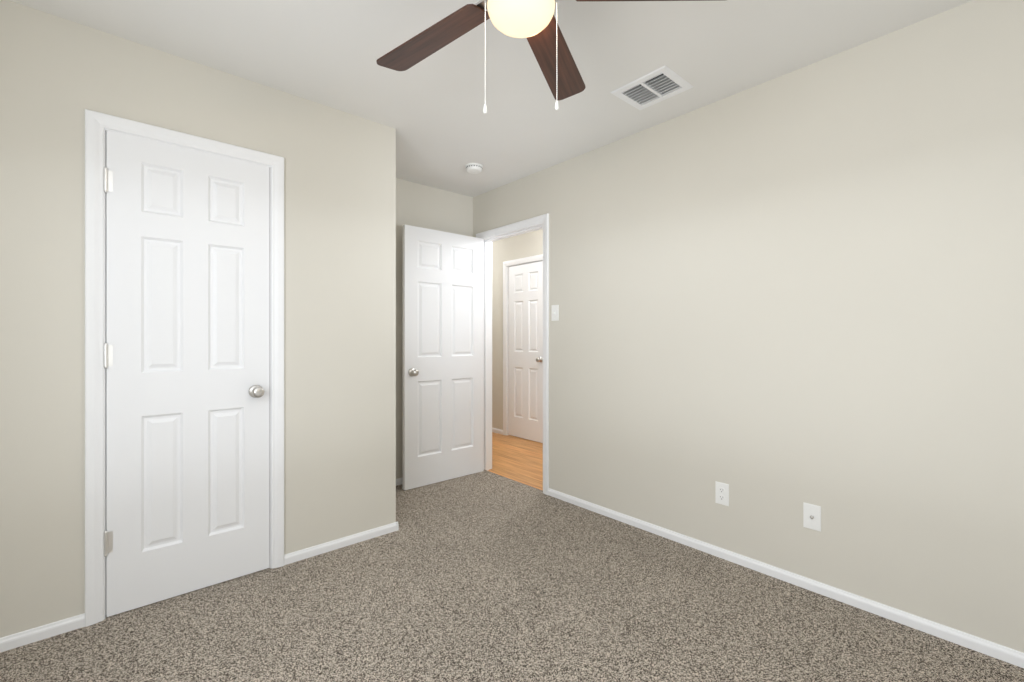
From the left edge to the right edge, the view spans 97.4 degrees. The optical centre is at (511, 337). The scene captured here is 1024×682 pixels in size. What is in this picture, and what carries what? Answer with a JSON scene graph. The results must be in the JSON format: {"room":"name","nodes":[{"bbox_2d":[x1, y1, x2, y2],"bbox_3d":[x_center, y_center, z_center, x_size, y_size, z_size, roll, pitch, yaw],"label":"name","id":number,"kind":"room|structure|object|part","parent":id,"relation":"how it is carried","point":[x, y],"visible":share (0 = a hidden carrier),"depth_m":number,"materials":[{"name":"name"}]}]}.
{"room":"empty bedroom","nodes":[
{"label":"empty bedroom","id":0,"kind":"room"},
{"bbox_2d":[0,0,395,637],"bbox_3d":[-1.582,-0.045,2.031,2.244,2.450,0.100,0,0,-41],"label":"wall","id":1,"kind":"structure","parent":0,"point":[49,79],"depth_m":1.97,"materials":[{"name":"beige paint"}]},
{"bbox_2d":[0,613,84,652],"bbox_3d":[-2.015,1.145,1.576,0.753,0.054,0.012,0,0,-41],"label":"baseboard","id":2,"kind":"structure","parent":1,"relation":"attached to","point":[23,638],"depth_m":1.74,"materials":[{"name":"white wood"}]},
{"bbox_2d":[85,109,283,626],"bbox_3d":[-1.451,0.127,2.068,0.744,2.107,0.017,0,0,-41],"label":"trim","id":3,"kind":"structure","parent":1,"relation":"attached to","point":[96,123],"depth_m":1.85,"materials":[{"name":"white wood"}]},
{"bbox_2d":[104,130,269,616],"bbox_3d":[-1.456,0.149,2.058,0.640,2.030,0.102,0,0,-41],"label":"closet door","id":4,"kind":"structure","parent":1,"relation":"in","point":[187,355],"depth_m":2.05,"materials":[{"name":"white paint"}]},
{"bbox_3d":[-1.252,0.265,2.213,0.064,0.064,0.067,0,0,-41],"label":"knob","id":5,"kind":"part","parent":4,"relation":"part of","materials":[{"name":"silver metal"}]},
{"bbox_2d":[284,522,398,564],"bbox_3d":[-0.933,1.145,2.527,0.640,0.054,0.012,0,0,-41],"label":"baseboard","id":6,"kind":"structure","parent":1,"relation":"attached to","point":[302,554],"depth_m":2.49,"materials":[{"name":"white wood"}]},
{"bbox_2d":[396,178,472,478],"bbox_3d":[-1.666,-0.045,2.995,3.390,2.450,0.120,0,0,-41],"label":"wall","id":7,"kind":"structure","parent":0,"point":[423,206],"depth_m":3.67,"materials":[{"name":"beige paint"}]},
{"bbox_2d":[396,477,402,485],"bbox_3d":[-0.780,1.145,3.686,1.146,0.054,0.012,0,0,-41],"label":"baseboard","id":8,"kind":"structure","parent":7,"relation":"attached to","point":[399,481],"depth_m":3.58,"materials":[{"name":"white wood"}]},
{"bbox_2d":[10,0,972,196],"bbox_3d":[-0.702,-1.320,2.844,4.640,0.100,7.040,0,0,-41],"label":"ceiling","id":9,"kind":"structure","parent":0,"point":[329,53],"depth_m":2.02,"materials":[{"name":"paint"}]},
{"bbox_2d":[465,163,482,173],"bbox_3d":[-0.280,-1.249,3.334,0.132,0.042,0.132,0,0,-41],"label":"smoke detector","id":10,"kind":"object","parent":9,"relation":"attached to","point":[474,168],"visible":1,"depth_m":3.29,"materials":[{"name":"white plastic"}]},
{"bbox_2d":[376,0,719,113],"bbox_3d":[-0.007,-0.953,1.272,1.183,0.635,1.190,0,0,-41],"label":"ceiling fan","id":11,"kind":"object","parent":9,"relation":"hanging from","point":[534,23],"visible":1,"depth_m":1.47,"materials":[{"name":"brown wood"}]},
{"bbox_3d":[0.026,-0.914,1.274,0.192,0.068,0.192,0,0,-41],"label":"globe","id":12,"kind":"part","parent":11,"relation":"part of","materials":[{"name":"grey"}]},
{"bbox_2d":[610,65,692,109],"bbox_3d":[0.714,-1.274,2.301,0.272,0.019,0.310,0,0,-41],"label":"ceiling vent","id":13,"kind":"object","parent":9,"relation":"in","point":[667,72],"visible":1,"depth_m":2.29,"materials":[{"name":"white metal"}]},
{"bbox_2d":[0,470,1023,681],"bbox_3d":[-0.266,1.204,1.424,3.420,0.072,4.330,0,0,-41],"label":"floor","id":14,"kind":"structure","parent":0,"point":[485,576],"depth_m":1.85,"materials":[{"name":"carpet"}]},
{"bbox_2d":[487,432,542,489],"bbox_3d":[-0.077,1.210,4.724,1.220,0.060,5.040,0,0,-41],"label":"floor","id":15,"kind":"structure","parent":0,"point":[518,459],"depth_m":4.37,"materials":[{"name":"brown wood"}]},
{"bbox_2d":[492,229,542,429],"bbox_3d":[-0.457,-0.045,5.989,0.120,2.450,2.638,0,0,-41],"label":"wall","id":16,"kind":"structure","parent":0,"point":[498,253],"depth_m":5.54,"materials":[{"name":"beige paint"}]},
{"bbox_2d":[492,428,502,434],"bbox_3d":[-0.701,1.153,6.168,0.012,0.054,1.808,0,0,-41],"label":"baseboard","id":17,"kind":"structure","parent":16,"relation":"attached to","point":[496,430],"depth_m":5.57,"materials":[{"name":"white wood"}]},
{"bbox_2d":[503,254,542,434],"bbox_3d":[0.188,0.127,5.243,0.137,2.107,0.754,0,0,-41],"label":"door frame","id":18,"kind":"structure","parent":16,"relation":"attached to","point":[523,260],"depth_m":5.45,"materials":[{"name":"white wood"}]},
{"bbox_2d":[508,261,542,442],"bbox_3d":[0.148,0.157,5.208,0.102,2.030,0.624,0,0,-41],"label":"hall door","id":19,"kind":"structure","parent":16,"relation":"in","point":[525,351],"depth_m":5.22,"materials":[{"name":"white paint"}]},
{"bbox_3d":[0.299,0.242,5.008,0.067,0.064,0.064,0,0,-41],"label":"knob","id":20,"kind":"part","parent":19,"relation":"part of","materials":[{"name":"silver metal"}]},
{"bbox_2d":[473,0,1023,652],"bbox_3d":[0.147,-0.045,3.590,0.120,2.450,7.040,0,0,-41],"label":"wall","id":21,"kind":"structure","parent":0,"point":[871,298],"depth_m":2.05,"materials":[{"name":"beige paint"}]},
{"bbox_2d":[403,225,483,489],"bbox_3d":[-0.535,0.149,3.705,0.785,2.030,0.169,0,0,-41],"label":"entry door","id":22,"kind":"structure","parent":21,"relation":"in","point":[443,356],"depth_m":3.66,"materials":[{"name":"white paint"}]},
{"bbox_3d":[-0.783,0.265,3.487,0.064,0.064,0.169,0,0,-41],"label":"knob","id":23,"kind":"part","parent":22,"relation":"part of","materials":[{"name":"silver metal"}]},
{"bbox_2d":[476,213,548,494],"bbox_3d":[-0.025,0.127,3.682,0.017,2.107,0.889,0,0,-41],"label":"door frame","id":24,"kind":"structure","parent":21,"relation":"attached to","point":[543,219],"depth_m":3.36,"materials":[{"name":"white wood"}]},
{"bbox_2d":[484,223,542,469],"bbox_3d":[0.027,0.148,3.727,0.120,2.063,0.801,0,0,-41],"label":"trim","id":25,"kind":"structure","parent":21,"relation":"attached to","point":[488,353],"depth_m":4.01,"materials":[{"name":"white wood"}]},
{"bbox_2d":[551,305,558,320],"bbox_3d":[0.309,-0.184,3.298,0.022,0.115,0.070,0,0,-41],"label":"light switch","id":26,"kind":"object","parent":21,"relation":"attached to","point":[554,312],"visible":1,"depth_m":3.30,"materials":[{"name":"white plastic"}]},
{"bbox_2d":[715,481,728,505],"bbox_3d":[1.115,0.828,2.391,0.008,0.115,0.070,0,0,-41],"label":"duplex electrical outlet","id":27,"kind":"object","parent":21,"relation":"attached to","point":[722,493],"visible":1,"depth_m":2.39,"materials":[{"name":"white plastic"}]},
{"bbox_2d":[548,488,1023,667],"bbox_3d":[1.306,1.145,2.171,0.012,0.054,3.138,0,0,-41],"label":"baseboard","id":28,"kind":"structure","parent":21,"relation":"attached to","point":[988,648],"depth_m":2.03,"materials":[{"name":"white wood"}]},
{"bbox_2d":[803,502,820,531],"bbox_3d":[1.384,0.828,2.079,0.016,0.115,0.070,0,0,-41],"label":"outlet","id":29,"kind":"object","parent":21,"relation":"attached to","point":[811,516],"visible":1,"depth_m":2.08,"materials":[{"name":"white plastic"}]}
]}

